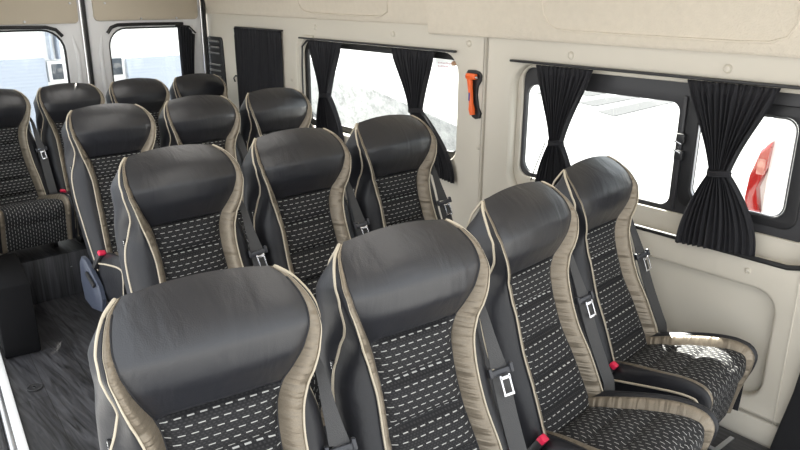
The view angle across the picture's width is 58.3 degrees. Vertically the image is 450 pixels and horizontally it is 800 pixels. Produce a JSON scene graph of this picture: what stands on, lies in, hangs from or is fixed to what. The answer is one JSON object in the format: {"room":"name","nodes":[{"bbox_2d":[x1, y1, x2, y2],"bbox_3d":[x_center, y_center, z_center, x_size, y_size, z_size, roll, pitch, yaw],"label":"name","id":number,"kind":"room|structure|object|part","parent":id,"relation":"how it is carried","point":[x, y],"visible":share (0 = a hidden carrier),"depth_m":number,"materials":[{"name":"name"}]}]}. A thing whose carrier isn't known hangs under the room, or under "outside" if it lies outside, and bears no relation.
{"room":"vehicle interior","nodes":[
{"label":"vehicle interior","id":0,"kind":"room"},
{"bbox_2d":[0,292,332,449],"bbox_3d":[-0.501,0.693,3.205,2.300,0.040,4.900,-16,24,-41],"label":"floor","id":1,"kind":"structure","parent":0,"point":[61,415],"depth_m":3.15,"materials":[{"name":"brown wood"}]},
{"bbox_2d":[0,416,8,449],"bbox_3d":[-1.603,0.777,2.856,0.028,0.026,2.000,-11,21,-32],"label":"trim","id":2,"kind":"structure","parent":1,"relation":"on","point":[3,442],"depth_m":2.71,"materials":[{"name":"grey metal"}]},
{"bbox_2d":[0,388,16,449],"bbox_3d":[-1.582,0.761,2.866,0.022,0.030,2.000,-11,21,-32],"label":"trim","id":3,"kind":"structure","parent":1,"relation":"on","point":[9,434],"depth_m":2.78,"materials":[{"name":"silver metal"}]},
{"bbox_2d":[0,352,28,449],"bbox_3d":[-1.557,0.748,2.880,0.037,0.012,2.000,-11,21,-32],"label":"trim","id":4,"kind":"structure","parent":1,"relation":"on","point":[16,425],"depth_m":2.87,"materials":[{"name":"white paint"}]},
{"bbox_2d":[0,253,40,357],"bbox_3d":[-1.902,0.382,3.505,0.155,0.350,0.500,-11,21,-32],"label":"storage box","id":5,"kind":"object","parent":1,"relation":"on","point":[19,334],"visible":1,"depth_m":3.32,"materials":[{"name":"black carpet"}]},
{"bbox_2d":[26,383,43,391],"bbox_3d":[-1.572,0.699,3.087,0.068,0.006,0.068,-16,24,-41],"label":"cap","id":6,"kind":"object","parent":1,"relation":"on","point":[37,386],"visible":1,"depth_m":3.08,"materials":[{"name":"black plastic"}]},
{"bbox_2d":[7,239,89,303],"bbox_3d":[-1.724,0.073,4.632,1.660,0.250,0.790,-16,24,-41],"label":"platform","id":7,"kind":"object","parent":1,"relation":"on","point":[50,275],"depth_m":3.96,"materials":[{"name":"brown wood"}]},
{"bbox_2d":[0,89,77,254],"bbox_3d":[-2.085,-0.277,3.888,0.434,0.868,0.585,-16,24,-41],"label":"passenger seat","id":8,"kind":"object","parent":7,"relation":"on","point":[33,213],"visible":0.99,"depth_m":3.94,"materials":[{"name":"black"}]},
{"bbox_3d":[-2.122,-0.010,3.790,0.041,0.249,0.378,-11,21,-32],"label":"cushion trim","id":9,"kind":"part","parent":8,"relation":"part of","materials":[{"name":"fabric"}]},
{"bbox_3d":[-2.159,-0.296,3.951,0.239,0.446,0.188,-16,24,-41],"label":"backrest panel","id":10,"kind":"part","parent":8,"relation":"part of","materials":[{"name":"fabric"}]},
{"bbox_2d":[0,198,67,251],"bbox_3d":[-2.022,-0.033,3.883,0.304,0.235,0.358,-16,24,-41],"label":"seat cushion","id":11,"kind":"object","parent":8,"relation":"on","point":[25,223],"depth_m":3.77,"materials":[{"name":"fabric"}]},
{"bbox_3d":[-1.922,-0.067,3.973,0.378,0.249,0.041,13,22,34],"label":"cushion trim","id":12,"kind":"part","parent":8,"relation":"part of","materials":[{"name":"fabric"}]},
{"bbox_2d":[33,83,104,246],"bbox_3d":[-1.783,-0.363,4.161,0.434,0.868,0.585,-16,24,-41],"label":"passenger seat","id":13,"kind":"object","parent":7,"relation":"on","point":[52,103],"visible":0.31,"depth_m":4.12,"materials":[{"name":"black leather"}]},
{"bbox_3d":[-1.858,-0.382,4.224,0.239,0.446,0.188,-16,24,-41],"label":"backrest panel","id":14,"kind":"part","parent":13,"relation":"part of","materials":[{"name":"fabric"}]},
{"bbox_2d":[106,78,169,148],"bbox_3d":[-1.482,-0.448,4.435,0.434,0.868,0.585,-16,24,-41],"label":"passenger seat","id":15,"kind":"object","parent":7,"relation":"on","point":[151,94],"visible":0.23,"depth_m":4.45,"materials":[{"name":"black leather"}]},
{"bbox_3d":[-1.556,-0.468,4.498,0.239,0.446,0.188,-16,24,-41],"label":"backrest panel","id":16,"kind":"part","parent":15,"relation":"part of","materials":[{"name":"fabric"}]},
{"bbox_2d":[169,73,243,159],"bbox_3d":[-1.181,-0.534,4.707,0.434,0.868,0.585,-16,24,-41],"label":"passenger seat","id":17,"kind":"object","parent":7,"relation":"on","point":[198,83],"visible":0.12,"depth_m":4.70,"materials":[{"name":"black leather"}]},
{"bbox_2d":[61,103,158,311],"bbox_3d":[-1.167,0.056,3.237,0.482,1.144,0.615,-16,24,-41],"label":"passenger seat","id":18,"kind":"object","parent":1,"relation":"on","point":[96,138],"visible":0.41,"depth_m":3.17,"materials":[{"name":"black leather"}]},
{"bbox_3d":[-1.364,0.240,3.154,0.012,0.058,0.085,-16,24,-41],"label":"recliner lever","id":19,"kind":"part","parent":18,"relation":"part of","materials":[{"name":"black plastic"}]},
{"bbox_3d":[-1.235,-0.077,3.277,0.252,0.470,0.198,-16,24,-41],"label":"backrest panel","id":20,"kind":"part","parent":18,"relation":"part of","materials":[{"name":"fabric"}]},
{"bbox_2d":[158,95,253,265],"bbox_3d":[-0.832,-0.039,3.541,0.457,1.144,0.615,-16,24,-41],"label":"passenger seat","id":21,"kind":"object","parent":1,"relation":"on","point":[194,119],"visible":0.23,"depth_m":3.51,"materials":[{"name":"black leather"}]},
{"bbox_3d":[-0.909,-0.169,3.572,0.252,0.470,0.198,-16,24,-41],"label":"backrest panel","id":22,"kind":"part","parent":21,"relation":"part of","materials":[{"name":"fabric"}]},
{"bbox_2d":[241,225,253,265],"bbox_3d":[-0.765,0.108,3.501,0.320,0.247,0.377,-16,24,-41],"label":"belt","id":23,"kind":"object","parent":21,"relation":"on","point":[243,228],"depth_m":3.32,"materials":[{"name":"fabric"}]},
{"bbox_2d":[110,144,324,425],"bbox_3d":[-0.537,0.374,2.214,0.482,1.173,0.615,-16,24,-41],"label":"passenger seat","id":24,"kind":"object","parent":1,"relation":"on","point":[176,207],"visible":0.41,"depth_m":2.20,"materials":[{"name":"black leather"}]},
{"bbox_3d":[-0.605,0.228,2.249,0.252,0.470,0.198,-16,24,-41],"label":"backrest panel","id":25,"kind":"part","parent":24,"relation":"part of","materials":[{"name":"fabric"}]},
{"bbox_2d":[310,372,320,412],"bbox_3d":[-0.461,0.505,2.177,0.320,0.247,0.377,-16,24,-41],"label":"seat cushion","id":26,"kind":"object","parent":24,"relation":"on","point":[313,383],"depth_m":2.12,"materials":[{"name":"fabric"}]},
{"bbox_3d":[-0.355,0.469,2.271,0.398,0.262,0.043,13,22,34],"label":"cushion trim","id":27,"kind":"part","parent":24,"relation":"part of","materials":[{"name":"beige fabric"}]},
{"bbox_2d":[88,264,357,449],"bbox_3d":[-0.220,0.702,1.242,0.482,1.149,0.615,-11,21,-32],"label":"passenger seat","id":28,"kind":"object","parent":1,"relation":"on","point":[224,359],"visible":1,"depth_m":1.25,"materials":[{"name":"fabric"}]},
{"bbox_3d":[-0.274,0.563,1.291,0.252,0.470,0.198,-11,21,-32],"label":"backrest panel","id":29,"kind":"part","parent":28,"relation":"part of","materials":[{"name":"fabric"}]},
{"bbox_2d":[239,87,347,203],"bbox_3d":[-0.506,-0.132,3.837,0.457,1.144,0.615,-16,24,-41],"label":"passenger seat","id":30,"kind":"object","parent":1,"relation":"on","point":[262,112],"visible":0.19,"depth_m":3.78,"materials":[{"name":"black leather"}]},
{"bbox_2d":[241,128,369,448],"bbox_3d":[-0.201,0.279,2.518,0.457,1.173,0.615,-16,24,-41],"label":"passenger seat","id":31,"kind":"object","parent":1,"relation":"on","point":[296,180],"visible":0.34,"depth_m":2.50,"materials":[{"name":"black leather"}]},
{"bbox_3d":[-0.279,0.135,2.545,0.252,0.470,0.198,-16,24,-41],"label":"backrest panel","id":32,"kind":"part","parent":31,"relation":"part of","materials":[{"name":"fabric"}]},
{"bbox_2d":[345,114,452,236],"bbox_3d":[0.125,0.186,2.814,0.457,1.173,0.615,-16,24,-41],"label":"passenger seat","id":33,"kind":"object","parent":1,"relation":"on","point":[393,157],"visible":0.44,"depth_m":2.79,"materials":[{"name":"black leather"}]},
{"bbox_3d":[0.048,0.042,2.841,0.252,0.470,0.198,-16,24,-41],"label":"backrest panel","id":34,"kind":"part","parent":33,"relation":"part of","materials":[{"name":"fabric"}]},
{"bbox_2d":[316,218,526,449],"bbox_3d":[0.152,0.610,1.534,0.457,1.150,0.615,-13,22,-35],"label":"passenger seat","id":35,"kind":"object","parent":1,"relation":"on","point":[400,305],"visible":0.94,"depth_m":1.54,"materials":[{"name":"black leather"}]},
{"bbox_3d":[0.083,0.474,1.573,0.252,0.470,0.198,-13,22,-35],"label":"backrest panel","id":36,"kind":"part","parent":35,"relation":"part of","materials":[{"name":"fabric"}]},
{"bbox_2d":[466,181,718,449],"bbox_3d":[0.510,0.479,1.992,0.615,1.123,0.457,16,24,40],"label":"passenger seat","id":37,"kind":"object","parent":1,"relation":"on","point":[527,233],"visible":0.88,"depth_m":1.97,"materials":[{"name":"black"}]},
{"bbox_3d":[0.428,0.360,2.022,0.198,0.470,0.252,16,24,40],"label":"backrest panel","id":38,"kind":"part","parent":37,"relation":"part of","materials":[{"name":"fabric"}]},
{"bbox_3d":[0.482,0.661,1.855,0.043,0.262,0.398,-13,22,-35],"label":"cushion trim","id":39,"kind":"part","parent":37,"relation":"part of","materials":[{"name":"fabric"}]},
{"bbox_2d":[557,407,704,449],"bbox_3d":[0.582,0.635,1.959,0.377,0.247,0.320,16,24,40],"label":"seat cushion","id":40,"kind":"object","parent":37,"relation":"on","point":[590,428],"depth_m":1.92,"materials":[{"name":"fabric"}]},
{"bbox_3d":[0.681,0.597,2.059,0.398,0.262,0.043,11,21,31],"label":"cushion trim","id":41,"kind":"part","parent":37,"relation":"part of","materials":[{"name":"fabric"}]},
{"bbox_2d":[200,0,799,57],"bbox_3d":[0.164,-1.047,3.171,0.165,0.397,5.020,-14,23,-38],"label":"ceiling","id":42,"kind":"structure","parent":0,"point":[765,20],"depth_m":2.64,"materials":[{"name":"plastic"}]},
{"bbox_2d":[206,13,799,425],"bbox_3d":[0.135,-0.357,3.568,0.062,1.255,4.732,-14,23,-38],"label":"wall","id":43,"kind":"structure","parent":0,"point":[503,76],"depth_m":3.03,"materials":[{"name":"beige plastic"}]},
{"bbox_2d":[208,36,227,97],"bbox_3d":[-1.296,-1.117,5.069,0.032,0.416,0.255,-14,23,-38],"label":"air vent","id":44,"kind":"object","parent":43,"relation":"in","point":[215,44],"visible":0.66,"depth_m":5.02,"materials":[{"name":"black plastic"}]},
{"bbox_2d":[234,26,282,31],"bbox_3d":[-0.900,-1.239,4.527,0.019,0.010,0.595,-14,23,-38],"label":"rail","id":45,"kind":"object","parent":43,"relation":"attached to","point":[234,26],"visible":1,"depth_m":4.49,"materials":[{"name":"black plastic"}]},
{"bbox_2d":[234,28,283,109],"bbox_3d":[-0.911,-0.907,4.633,0.026,0.688,0.585,-14,23,-38],"label":"curtain","id":46,"kind":"object","parent":45,"relation":"hanging from","point":[258,53],"visible":0.6,"depth_m":4.58,"materials":[{"name":"grey fabric"}]},
{"bbox_2d":[295,35,313,89],"bbox_3d":[-0.558,-0.864,4.229,0.022,0.500,0.203,-14,23,-38],"label":"trim","id":47,"kind":"structure","parent":43,"relation":"attached to","point":[307,36],"depth_m":4.25,"materials":[{"name":"beige plastic"}]},
{"bbox_2d":[301,40,316,93],"bbox_3d":[-0.532,-0.874,4.221,0.012,0.421,0.163,-14,23,-38],"label":"trim","id":48,"kind":"structure","parent":43,"relation":"attached to","point":[306,41],"depth_m":4.25,"materials":[{"name":"black rubber"}]},
{"bbox_2d":[297,0,387,17],"bbox_3d":[-0.323,-1.200,3.782,0.033,0.189,0.840,-14,23,-38],"label":"trim","id":49,"kind":"structure","parent":43,"relation":"attached to","point":[303,10],"depth_m":3.77,"materials":[{"name":"plastic"}]},
{"bbox_2d":[298,37,456,52],"bbox_3d":[-0.169,-0.936,3.702,0.019,0.010,1.310,-14,23,-38],"label":"rail","id":50,"kind":"object","parent":43,"relation":"attached to","point":[319,39],"visible":1,"depth_m":3.59,"materials":[{"name":"black plastic"}]},
{"bbox_2d":[308,40,343,141],"bbox_3d":[-0.422,-0.744,4.061,0.050,0.574,0.325,-14,23,-38],"label":"curtain","id":51,"kind":"object","parent":50,"relation":"hanging from","point":[324,55],"visible":0.9,"depth_m":4.03,"materials":[{"name":"grey fabric"}]},
{"bbox_2d":[391,48,453,182],"bbox_3d":[0.105,-0.536,3.464,0.051,0.600,0.470,-14,23,-38],"label":"curtain","id":52,"kind":"object","parent":50,"relation":"hanging from","point":[413,67],"visible":0.69,"depth_m":3.43,"materials":[{"name":"grey fabric"}]},
{"bbox_2d":[305,40,455,158],"bbox_3d":[-0.127,-0.706,3.832,0.020,0.525,1.375,-14,23,-38],"label":"window","id":53,"kind":"structure","parent":43,"relation":"in","point":[380,49],"depth_m":3.92,"materials":[{"name":"black rubber"}]},
{"bbox_2d":[435,59,454,75],"bbox_3d":[0.211,-0.742,3.377,0.002,0.073,0.135,-14,23,-38],"label":"window sticker","id":54,"kind":"object","parent":53,"relation":"attached to","point":[442,66],"visible":0.93,"depth_m":3.38,"materials":[{"name":"white paper"}]},
{"bbox_2d":[467,70,482,118],"bbox_3d":[0.333,-0.582,3.198,0.016,0.215,0.096,-14,23,-38],"label":"holder","id":55,"kind":"object","parent":43,"relation":"attached to","point":[476,83],"visible":0.79,"depth_m":3.18,"materials":[{"name":"black plastic"}]},
{"bbox_2d":[464,73,477,114],"bbox_3d":[0.314,-0.580,3.182,0.028,0.184,0.083,-14,23,-38],"label":"hammer","id":56,"kind":"object","parent":55,"relation":"attached to","point":[470,77],"visible":1,"depth_m":3.17,"materials":[{"name":"orange plastic"}]},
{"bbox_3d":[0.315,-0.570,3.183,0.028,0.164,0.050,-14,23,-38],"label":"handle","id":57,"kind":"part","parent":56,"relation":"part of","materials":[{"name":"orange plastic"}]},
{"bbox_2d":[567,51,573,58],"bbox_3d":[0.659,-0.655,2.767,0.010,0.031,0.031,-14,23,-38],"label":"cap","id":58,"kind":"object","parent":43,"relation":"attached to","point":[570,55],"visible":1,"depth_m":2.76,"materials":[{"name":"beige plastic"}]},
{"bbox_2d":[510,59,799,241],"bbox_3d":[0.894,-0.302,2.629,0.102,0.516,1.260,-14,23,-38],"label":"sliding window","id":59,"kind":"structure","parent":43,"relation":"in","point":[786,225],"depth_m":2.53,"materials":[{"name":"grey"}]},
{"bbox_2d":[530,65,592,186],"bbox_3d":[0.632,-0.359,2.858,0.051,0.530,0.267,-17,24,-42],"label":"curtain","id":60,"kind":"object","parent":59,"relation":"hanging from","point":[562,89],"visible":0.83,"depth_m":2.84,"materials":[{"name":"grey fabric"}]},
{"bbox_3d":[0.563,-0.261,2.936,0.010,0.177,0.075,-10,21,-30],"label":"tie cord","id":61,"kind":"part","parent":60,"relation":"part of","materials":[{"name":"black fabric"}]},
{"bbox_3d":[0.865,-0.535,2.528,0.020,0.010,1.260,-14,23,-38],"label":"curtain rail","id":62,"kind":"part","parent":59,"relation":"part of","materials":[{"name":"beige plastic"}]},
{"bbox_2d":[675,79,780,256],"bbox_3d":[1.060,-0.181,2.376,0.051,0.568,0.309,-14,23,-38],"label":"curtain","id":63,"kind":"object","parent":59,"relation":"hanging from","point":[717,216],"visible":1,"depth_m":2.36,"materials":[{"name":"grey fabric"}]},
{"bbox_3d":[1.139,-0.214,2.396,0.012,0.395,0.413,-14,23,-38],"label":"frame","id":64,"kind":"part","parent":59,"relation":"part of","materials":[{"name":"black plastic"}]},
{"bbox_2d":[514,64,799,265],"bbox_3d":[0.919,-0.273,2.651,0.020,0.587,1.305,-14,23,-38],"label":"trim","id":65,"kind":"structure","parent":43,"relation":"in","point":[767,246],"depth_m":2.64,"materials":[{"name":"beige plastic"}]},
{"bbox_2d":[540,0,799,43],"bbox_3d":[0.853,-0.751,2.421,0.038,0.235,0.972,-14,23,-38],"label":"trim","id":66,"kind":"structure","parent":43,"relation":"attached to","point":[798,19],"depth_m":2.38,"materials":[{"name":"plastic"}]},
{"bbox_2d":[633,251,773,391],"bbox_3d":[1.038,0.327,2.671,0.020,0.425,0.715,-14,23,-38],"label":"wall panel","id":67,"kind":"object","parent":43,"relation":"attached to","point":[690,300],"depth_m":2.54,"materials":[{"name":"beige plastic"}]},
{"bbox_2d":[635,224,799,270],"bbox_3d":[0.913,-0.019,2.655,0.019,0.090,1.184,-14,23,-38],"label":"trim","id":68,"kind":"structure","parent":43,"relation":"attached to","point":[643,228],"depth_m":2.38,"materials":[{"name":"black plastic"}]},
{"bbox_2d":[723,64,731,73],"bbox_3d":[1.058,-0.504,2.314,0.010,0.031,0.031,-14,23,-38],"label":"cap","id":69,"kind":"object","parent":43,"relation":"attached to","point":[727,68],"visible":1,"depth_m":2.31,"materials":[{"name":"beige plastic"}]},
{"bbox_2d":[719,409,778,448],"bbox_3d":[-0.044,0.239,3.969,0.040,0.123,4.202,-14,23,-38],"label":"baseboard","id":70,"kind":"structure","parent":43,"relation":"attached to","point":[758,430],"depth_m":2.49,"materials":[{"name":"beige plastic"}]},
{"bbox_2d":[769,373,799,449],"bbox_3d":[1.437,0.692,2.204,0.050,0.600,0.548,-14,23,-38],"label":"trim","id":71,"kind":"structure","parent":43,"relation":"attached to","point":[787,436],"depth_m":2.35,"materials":[{"name":"black plastic"}]},
{"bbox_2d":[771,278,799,426],"bbox_3d":[1.263,0.415,2.343,0.004,0.560,0.004,-14,23,-38],"label":"trim","id":72,"kind":"structure","parent":43,"relation":"attached to","point":[799,278],"depth_m":2.34,"materials":[{"name":"beige plastic"}]},
{"bbox_2d":[707,426,768,449],"bbox_3d":[0.826,0.771,2.662,0.400,0.162,1.150,-14,23,-38],"label":"platform","id":73,"kind":"object","parent":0,"point":[739,442],"depth_m":2.47,"materials":[{"name":"brown wood"}]},
{"bbox_2d":[552,156,757,422],"bbox_3d":[0.819,0.280,2.372,0.615,0.943,0.457,16,24,41],"label":"passenger seat","id":74,"kind":"object","parent":73,"relation":"on","point":[711,370],"visible":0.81,"depth_m":2.36,"materials":[{"name":"black"}]},
{"bbox_3d":[0.737,0.247,2.430,0.198,0.470,0.252,16,24,41],"label":"backrest panel","id":75,"kind":"part","parent":74,"relation":"part of","materials":[{"name":"fabric"}]},
{"bbox_3d":[0.789,0.548,2.263,0.043,0.262,0.398,-12,22,-34],"label":"cushion trim","id":76,"kind":"part","parent":74,"relation":"part of","materials":[{"name":"black leather"}]},
{"bbox_2d":[625,344,745,422],"bbox_3d":[0.889,0.522,2.366,0.377,0.247,0.320,16,24,41],"label":"seat cushion","id":77,"kind":"object","parent":74,"relation":"on","point":[720,368],"depth_m":2.29,"materials":[{"name":"fabric"}]},
{"bbox_3d":[0.990,0.484,2.465,0.398,0.262,0.043,12,21,31],"label":"cushion trim","id":78,"kind":"part","parent":74,"relation":"part of","materials":[{"name":"fabric"}]},
{"bbox_2d":[709,436,733,449],"bbox_3d":[1.030,0.721,2.551,0.123,0.006,0.268,-14,23,-38],"label":"rail","id":79,"kind":"object","parent":73,"relation":"on","point":[729,439],"visible":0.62,"depth_m":2.45,"materials":[{"name":"silver metal"}]},
{"bbox_3d":[-2.032,-1.683,4.422,1.800,0.060,0.120,-16,24,-41],"label":"wall","id":80,"kind":"structure","parent":0,"visible":0},
{"bbox_2d":[0,0,88,83],"bbox_3d":[-2.305,-0.689,4.394,0.819,1.840,0.072,-16,24,-41],"label":"door","id":81,"kind":"structure","parent":80,"relation":"in","point":[60,18],"depth_m":4.38,"materials":[{"name":"grey paint"}]},
{"bbox_2d":[79,0,94,85],"bbox_3d":[-1.988,-0.775,4.668,0.022,1.840,0.040,-16,24,-41],"label":"trim","id":82,"kind":"structure","parent":80,"relation":"attached to","point":[81,2],"depth_m":4.53,"materials":[{"name":"black rubber"}]},
{"bbox_2d":[84,0,204,103],"bbox_3d":[-1.694,-0.863,4.948,0.793,1.840,0.072,-16,24,-41],"label":"door","id":83,"kind":"structure","parent":80,"relation":"in","point":[105,18],"depth_m":4.68,"materials":[{"name":"grey paint"}]},
{"bbox_2d":[175,25,195,74],"bbox_3d":[-1.482,-1.038,5.058,0.150,0.729,0.022,-16,24,-41],"label":"curtain","id":84,"kind":"object","parent":83,"relation":"hanging from","point":[186,38],"visible":0.46,"depth_m":4.99,"materials":[{"name":"grey fabric"}]},
{"bbox_2d":[200,0,209,73],"bbox_3d":[-1.382,-0.941,5.197,0.016,1.840,0.050,-16,24,-41],"label":"trim","id":85,"kind":"structure","parent":80,"relation":"attached to","point":[202,2],"depth_m":5.06,"materials":[{"name":"black rubber"}]},
{"label":"outside","id":86,"kind":"structure","parent":0,"visible":0},
{"bbox_2d":[313,49,771,202],"bbox_3d":[1.077,-2.830,16.258,100.000,0.001,100.000,-16,24,-41],"label":"ground","id":87,"kind":"structure","parent":86,"point":[642,141],"depth_m":12.56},
{"bbox_2d":[0,0,204,137],"bbox_3d":[-6.194,-2.177,6.225,9.600,4.800,2.000,-16,24,-41],"label":"building","id":88,"kind":"structure","parent":87,"relation":"on","point":[29,61],"depth_m":7.61,"materials":[{"name":"white"}]},
{"bbox_2d":[0,58,48,137],"bbox_3d":[-5.085,-0.638,6.503,3.740,1.515,0.060,-16,24,-41],"label":"shutter","id":89,"kind":"object","parent":88,"relation":"hanging from","point":[25,75],"depth_m":7.40,"materials":[{"name":"grey"}]},
{"bbox_2d":[125,56,204,89],"bbox_3d":[-2.669,-1.302,8.701,1.195,1.465,0.060,-16,24,-41],"label":"shutter","id":90,"kind":"object","parent":88,"relation":"hanging from","point":[164,69],"depth_m":8.32,"materials":[{"name":"grey"}]},
{"bbox_2d":[310,56,456,150],"bbox_3d":[-1.357,-2.512,13.581,0.300,1.000,14.113,-5,19,-17],"label":"wall","id":91,"kind":"structure","parent":87,"relation":"on","point":[356,98],"depth_m":10.46,"materials":[{"name":"concrete"}]},
{"bbox_2d":[583,91,605,96],"bbox_3d":[5.483,-3.477,18.347,0.550,0.012,3.428,17,24,41],"label":"road stripe","id":92,"kind":"object","parent":87,"relation":"on","point":[586,93],"visible":0.15,"depth_m":17.45,"materials":[{"name":"grey paint"}]},
{"bbox_2d":[579,95,637,106],"bbox_3d":[5.250,-2.998,16.851,0.544,0.012,3.516,17,24,42],"label":"road stripe","id":93,"kind":"object","parent":87,"relation":"on","point":[602,101],"visible":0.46,"depth_m":16.30,"materials":[{"name":"grey paint"}]},
{"bbox_2d":[598,99,672,116],"bbox_3d":[5.290,-2.607,15.636,0.532,0.012,3.634,16,24,41],"label":"road stripe","id":94,"kind":"object","parent":87,"relation":"on","point":[621,110],"visible":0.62,"depth_m":15.30,"materials":[{"name":"grey paint"}]},
{"bbox_2d":[744,118,798,214],"bbox_3d":[4.529,-0.371,5.447,4.920,1.980,1.890,-16,24,-41],"label":"van","id":95,"kind":"object","parent":87,"relation":"on","point":[768,177],"visible":0.33,"depth_m":4.35,"materials":[{"name":"white paint"}]},
{"bbox_2d":[744,141,774,212],"bbox_3d":[2.212,-0.270,4.430,0.078,0.520,0.115,-16,24,-41],"label":"tail lamp","id":96,"kind":"object","parent":95,"relation":"attached to","point":[758,190],"depth_m":4.41,"materials":[{"name":"red plastic"}]},
{"bbox_3d":[2.530,-0.136,4.150,0.030,1.450,0.800,-16,24,-41],"label":"door","id":97,"kind":"part","parent":95,"relation":"part of","materials":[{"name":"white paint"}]}
]}

